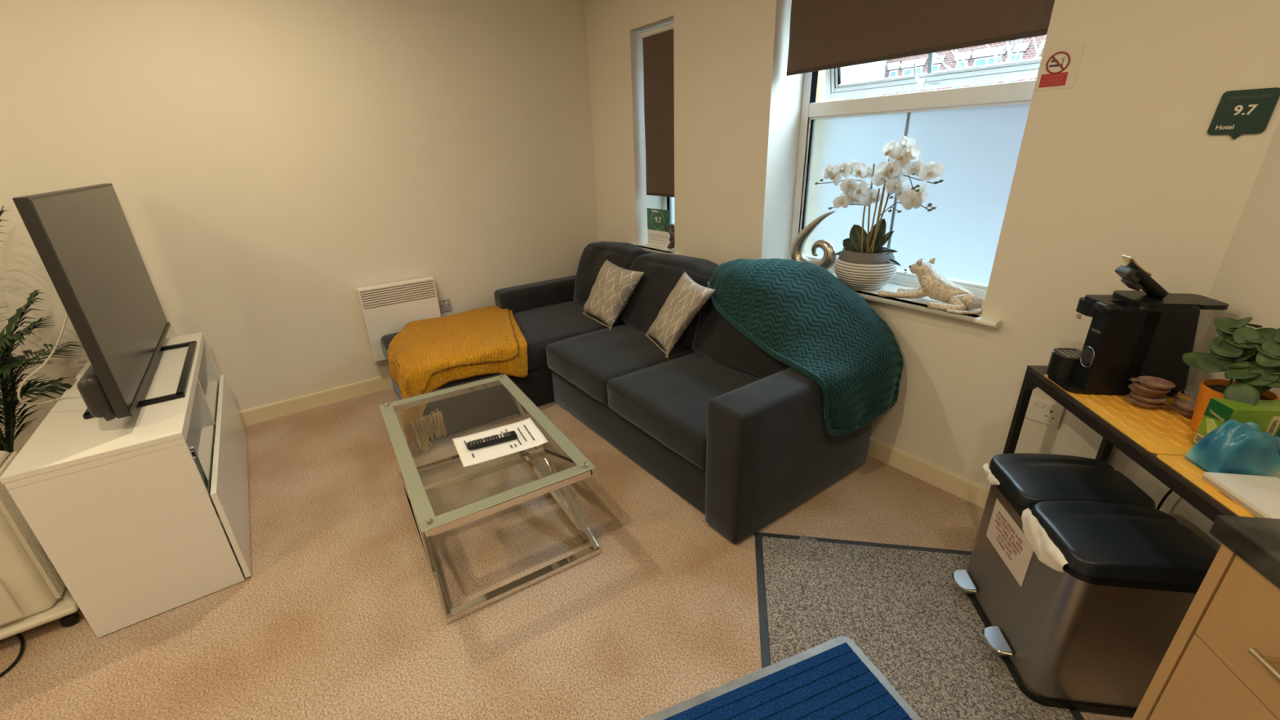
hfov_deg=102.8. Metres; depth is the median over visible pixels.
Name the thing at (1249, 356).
potted plant
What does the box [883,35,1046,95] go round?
brick house
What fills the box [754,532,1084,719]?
door mat
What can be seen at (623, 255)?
cushion
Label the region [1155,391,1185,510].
power cable
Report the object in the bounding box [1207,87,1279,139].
hotel sign
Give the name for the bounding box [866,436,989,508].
baseboard
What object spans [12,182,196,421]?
television
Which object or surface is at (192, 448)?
book
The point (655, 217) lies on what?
print
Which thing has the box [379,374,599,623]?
coffee table
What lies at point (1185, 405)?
pod
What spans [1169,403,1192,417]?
pod
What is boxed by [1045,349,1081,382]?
drip tray
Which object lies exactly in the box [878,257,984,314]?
figurine
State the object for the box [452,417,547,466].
paper sheet
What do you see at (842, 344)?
throw
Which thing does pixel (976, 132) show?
window
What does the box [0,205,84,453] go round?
potted palm
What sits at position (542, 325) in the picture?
cushion
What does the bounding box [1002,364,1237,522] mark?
console table
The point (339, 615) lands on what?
floor
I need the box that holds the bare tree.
[933,35,1046,86]
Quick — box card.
[647,208,669,247]
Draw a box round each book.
[188,446,208,484]
[190,450,208,485]
[193,457,207,489]
[194,457,208,487]
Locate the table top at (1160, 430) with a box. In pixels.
[1044,374,1196,455]
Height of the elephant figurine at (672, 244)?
0.172 m
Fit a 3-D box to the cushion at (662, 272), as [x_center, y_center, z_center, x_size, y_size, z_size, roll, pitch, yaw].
[0.188,-0.400,3.201,0.362,0.482,0.786,-17,27,-33]
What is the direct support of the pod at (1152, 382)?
on the pod at (1138, 385)
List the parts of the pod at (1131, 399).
foil lid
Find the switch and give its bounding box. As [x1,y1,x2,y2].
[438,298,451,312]
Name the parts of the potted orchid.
flower, flower, flower, flower, flower, flower, flower, flower, flower, flower, flower stem, ribbed pot, flower, flower stem, flower, flower stem, flower stem, flower stem, flower, flower stem, flower, flower, flower, flower, flower, flower, flower, flower, flower, flower, flower, flower, flower, flower, flower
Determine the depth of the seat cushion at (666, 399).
2.45 m
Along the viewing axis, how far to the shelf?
2.28 m
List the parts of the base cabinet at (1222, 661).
door, drawer, bar handle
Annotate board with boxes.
[1201,471,1279,519]
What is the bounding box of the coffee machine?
[1045,254,1229,396]
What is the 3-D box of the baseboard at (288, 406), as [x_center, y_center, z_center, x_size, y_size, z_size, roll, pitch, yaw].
[-1.886,0.189,3.499,3.899,0.097,0.016,-17,27,-33]
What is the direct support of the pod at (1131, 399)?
on the table top at (1160, 430)
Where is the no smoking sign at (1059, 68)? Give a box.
[1034,44,1084,90]
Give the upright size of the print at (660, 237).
0.110 m
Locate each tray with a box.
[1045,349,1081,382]
[1052,347,1082,357]
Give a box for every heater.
[0,450,79,639]
[355,276,440,361]
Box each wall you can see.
[0,0,599,453]
[584,0,1279,488]
[1133,120,1279,551]
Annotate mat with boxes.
[640,635,921,719]
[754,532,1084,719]
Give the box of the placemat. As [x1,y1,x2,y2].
[1156,454,1257,517]
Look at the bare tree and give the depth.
8.89 m
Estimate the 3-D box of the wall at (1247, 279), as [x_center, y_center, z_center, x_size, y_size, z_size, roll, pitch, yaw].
[1.544,0.171,-0.015,0.141,2.600,3.182,2,23,9]
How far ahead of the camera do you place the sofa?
2.57 m
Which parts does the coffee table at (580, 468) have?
glass, crossed leg, rail, crossed leg, floor rail, rail, cross rail, rail, floor rail, crossed leg, rail, crossed leg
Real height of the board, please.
0.018 m
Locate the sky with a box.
[828,60,888,101]
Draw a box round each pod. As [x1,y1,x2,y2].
[1124,393,1168,408]
[1128,383,1166,397]
[1129,378,1170,395]
[1129,391,1168,404]
[1131,375,1175,390]
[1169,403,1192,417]
[1171,396,1195,413]
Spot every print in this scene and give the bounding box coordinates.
[647,208,669,231]
[647,229,669,247]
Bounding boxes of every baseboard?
[237,373,393,426]
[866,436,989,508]
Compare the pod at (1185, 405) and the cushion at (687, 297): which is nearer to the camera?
the pod at (1185, 405)
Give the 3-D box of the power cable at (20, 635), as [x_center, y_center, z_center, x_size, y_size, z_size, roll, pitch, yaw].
[-2.140,1.017,1.571,0.160,0.054,0.405,3,23,13]
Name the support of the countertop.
on the base cabinet at (1222, 661)
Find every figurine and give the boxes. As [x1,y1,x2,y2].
[662,222,675,248]
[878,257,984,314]
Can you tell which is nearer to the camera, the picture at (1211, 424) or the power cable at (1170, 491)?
the picture at (1211, 424)
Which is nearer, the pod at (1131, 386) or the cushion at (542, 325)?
the pod at (1131, 386)
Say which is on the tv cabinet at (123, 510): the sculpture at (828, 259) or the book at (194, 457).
the book at (194, 457)
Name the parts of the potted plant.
pot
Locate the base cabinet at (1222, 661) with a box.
[1131,543,1279,719]
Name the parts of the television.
trim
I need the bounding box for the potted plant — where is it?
[1182,316,1279,431]
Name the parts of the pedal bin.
lid, lid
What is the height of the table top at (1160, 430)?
0.006 m
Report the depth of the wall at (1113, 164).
1.93 m
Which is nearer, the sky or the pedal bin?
the pedal bin
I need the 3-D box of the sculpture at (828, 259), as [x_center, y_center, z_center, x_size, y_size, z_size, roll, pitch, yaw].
[0.922,-0.617,2.708,0.092,0.352,0.284,-17,27,-33]
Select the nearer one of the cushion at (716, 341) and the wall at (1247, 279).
the wall at (1247, 279)
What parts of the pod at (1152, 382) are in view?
foil lid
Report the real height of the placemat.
0.006 m
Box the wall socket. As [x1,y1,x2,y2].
[1011,392,1064,427]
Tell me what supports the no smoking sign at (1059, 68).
attached to the wall at (1113, 164)
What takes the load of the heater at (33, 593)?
on the floor
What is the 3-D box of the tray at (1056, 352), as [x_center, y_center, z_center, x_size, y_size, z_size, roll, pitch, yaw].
[1.366,-0.021,1.606,0.104,0.006,0.110,-17,27,-33]
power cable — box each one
[0,632,25,677]
[17,315,81,404]
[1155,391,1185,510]
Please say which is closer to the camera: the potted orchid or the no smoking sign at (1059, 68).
the no smoking sign at (1059, 68)
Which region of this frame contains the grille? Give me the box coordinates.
[360,280,435,309]
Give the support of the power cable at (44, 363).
on the tv cabinet at (123, 510)
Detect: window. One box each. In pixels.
[633,196,681,254]
[789,53,1041,328]
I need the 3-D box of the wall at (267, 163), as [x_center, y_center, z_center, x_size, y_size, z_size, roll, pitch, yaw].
[-2.315,-0.885,2.856,5.650,2.600,0.150,-17,27,-33]
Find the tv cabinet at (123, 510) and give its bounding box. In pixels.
[0,332,251,637]
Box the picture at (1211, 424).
[1206,417,1217,434]
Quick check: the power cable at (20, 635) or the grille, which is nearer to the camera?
the power cable at (20, 635)
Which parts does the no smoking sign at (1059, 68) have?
red panel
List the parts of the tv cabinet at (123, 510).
panel, under panel, panel, panel, panel, drawer, drawer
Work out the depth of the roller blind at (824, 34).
2.12 m
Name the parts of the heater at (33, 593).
panel, casing, plate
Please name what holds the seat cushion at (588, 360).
on the sofa
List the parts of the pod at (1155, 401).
foil lid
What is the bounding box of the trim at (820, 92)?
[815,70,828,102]
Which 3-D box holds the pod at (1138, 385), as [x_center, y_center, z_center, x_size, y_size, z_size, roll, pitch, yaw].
[1.445,0.079,1.446,0.082,0.015,0.080,13,27,32]
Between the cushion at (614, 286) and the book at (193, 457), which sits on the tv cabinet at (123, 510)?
the book at (193, 457)
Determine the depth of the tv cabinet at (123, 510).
1.77 m
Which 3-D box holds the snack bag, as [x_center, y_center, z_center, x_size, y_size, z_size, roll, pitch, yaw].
[1.404,0.195,1.152,0.210,0.122,0.084,2,23,9]
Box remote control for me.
[466,431,517,449]
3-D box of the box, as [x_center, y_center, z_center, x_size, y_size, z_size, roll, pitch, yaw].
[1.443,0.165,1.217,0.141,0.128,0.062,2,23,9]
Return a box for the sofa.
[380,240,872,543]
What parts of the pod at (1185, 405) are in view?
foil lid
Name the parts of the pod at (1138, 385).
foil lid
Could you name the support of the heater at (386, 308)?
attached to the wall at (267, 163)
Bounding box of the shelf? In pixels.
[186,381,218,493]
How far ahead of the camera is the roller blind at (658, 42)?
3.40 m
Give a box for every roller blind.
[640,22,674,197]
[786,0,1054,75]
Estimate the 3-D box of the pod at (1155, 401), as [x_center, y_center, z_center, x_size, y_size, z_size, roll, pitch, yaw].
[1.452,0.108,1.460,0.082,0.015,0.080,-21,29,-38]
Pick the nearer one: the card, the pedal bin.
the pedal bin
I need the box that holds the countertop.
[1209,515,1279,588]
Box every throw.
[386,305,528,454]
[706,257,903,436]
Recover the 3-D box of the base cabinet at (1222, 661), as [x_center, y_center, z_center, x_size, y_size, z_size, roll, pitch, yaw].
[1.203,0.880,0.575,0.623,0.860,0.900,2,23,9]
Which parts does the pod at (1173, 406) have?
foil lid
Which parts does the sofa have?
armrest, frame, armrest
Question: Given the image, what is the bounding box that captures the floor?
[0,387,1133,719]
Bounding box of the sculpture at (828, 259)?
[789,210,836,271]
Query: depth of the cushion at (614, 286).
3.28 m
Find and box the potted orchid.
[814,135,945,290]
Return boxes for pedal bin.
[951,453,1217,716]
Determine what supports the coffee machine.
on the table top at (1160, 430)
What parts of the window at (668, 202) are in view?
sill, frame, frosted pane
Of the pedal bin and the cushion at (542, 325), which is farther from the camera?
the cushion at (542, 325)
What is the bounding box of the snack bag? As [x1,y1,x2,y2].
[1184,418,1279,478]
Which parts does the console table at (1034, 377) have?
leg, leg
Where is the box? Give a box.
[1191,398,1279,445]
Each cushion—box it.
[380,300,625,392]
[546,324,694,404]
[573,240,648,319]
[582,259,644,329]
[607,352,759,470]
[620,252,719,348]
[644,271,715,358]
[692,274,824,379]
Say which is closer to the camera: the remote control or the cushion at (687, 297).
the remote control
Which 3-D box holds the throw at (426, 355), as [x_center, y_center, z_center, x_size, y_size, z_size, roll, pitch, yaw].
[-1.102,0.040,3.283,1.050,0.464,0.969,-17,27,-33]
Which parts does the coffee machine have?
plate, metal plate, lid arm, tank lid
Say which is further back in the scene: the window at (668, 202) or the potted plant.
the window at (668, 202)
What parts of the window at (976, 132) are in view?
sill, frosted pane, sash handle, sash frame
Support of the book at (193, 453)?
on the tv cabinet at (123, 510)
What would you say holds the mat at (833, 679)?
on the door mat at (903, 606)
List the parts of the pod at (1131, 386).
foil lid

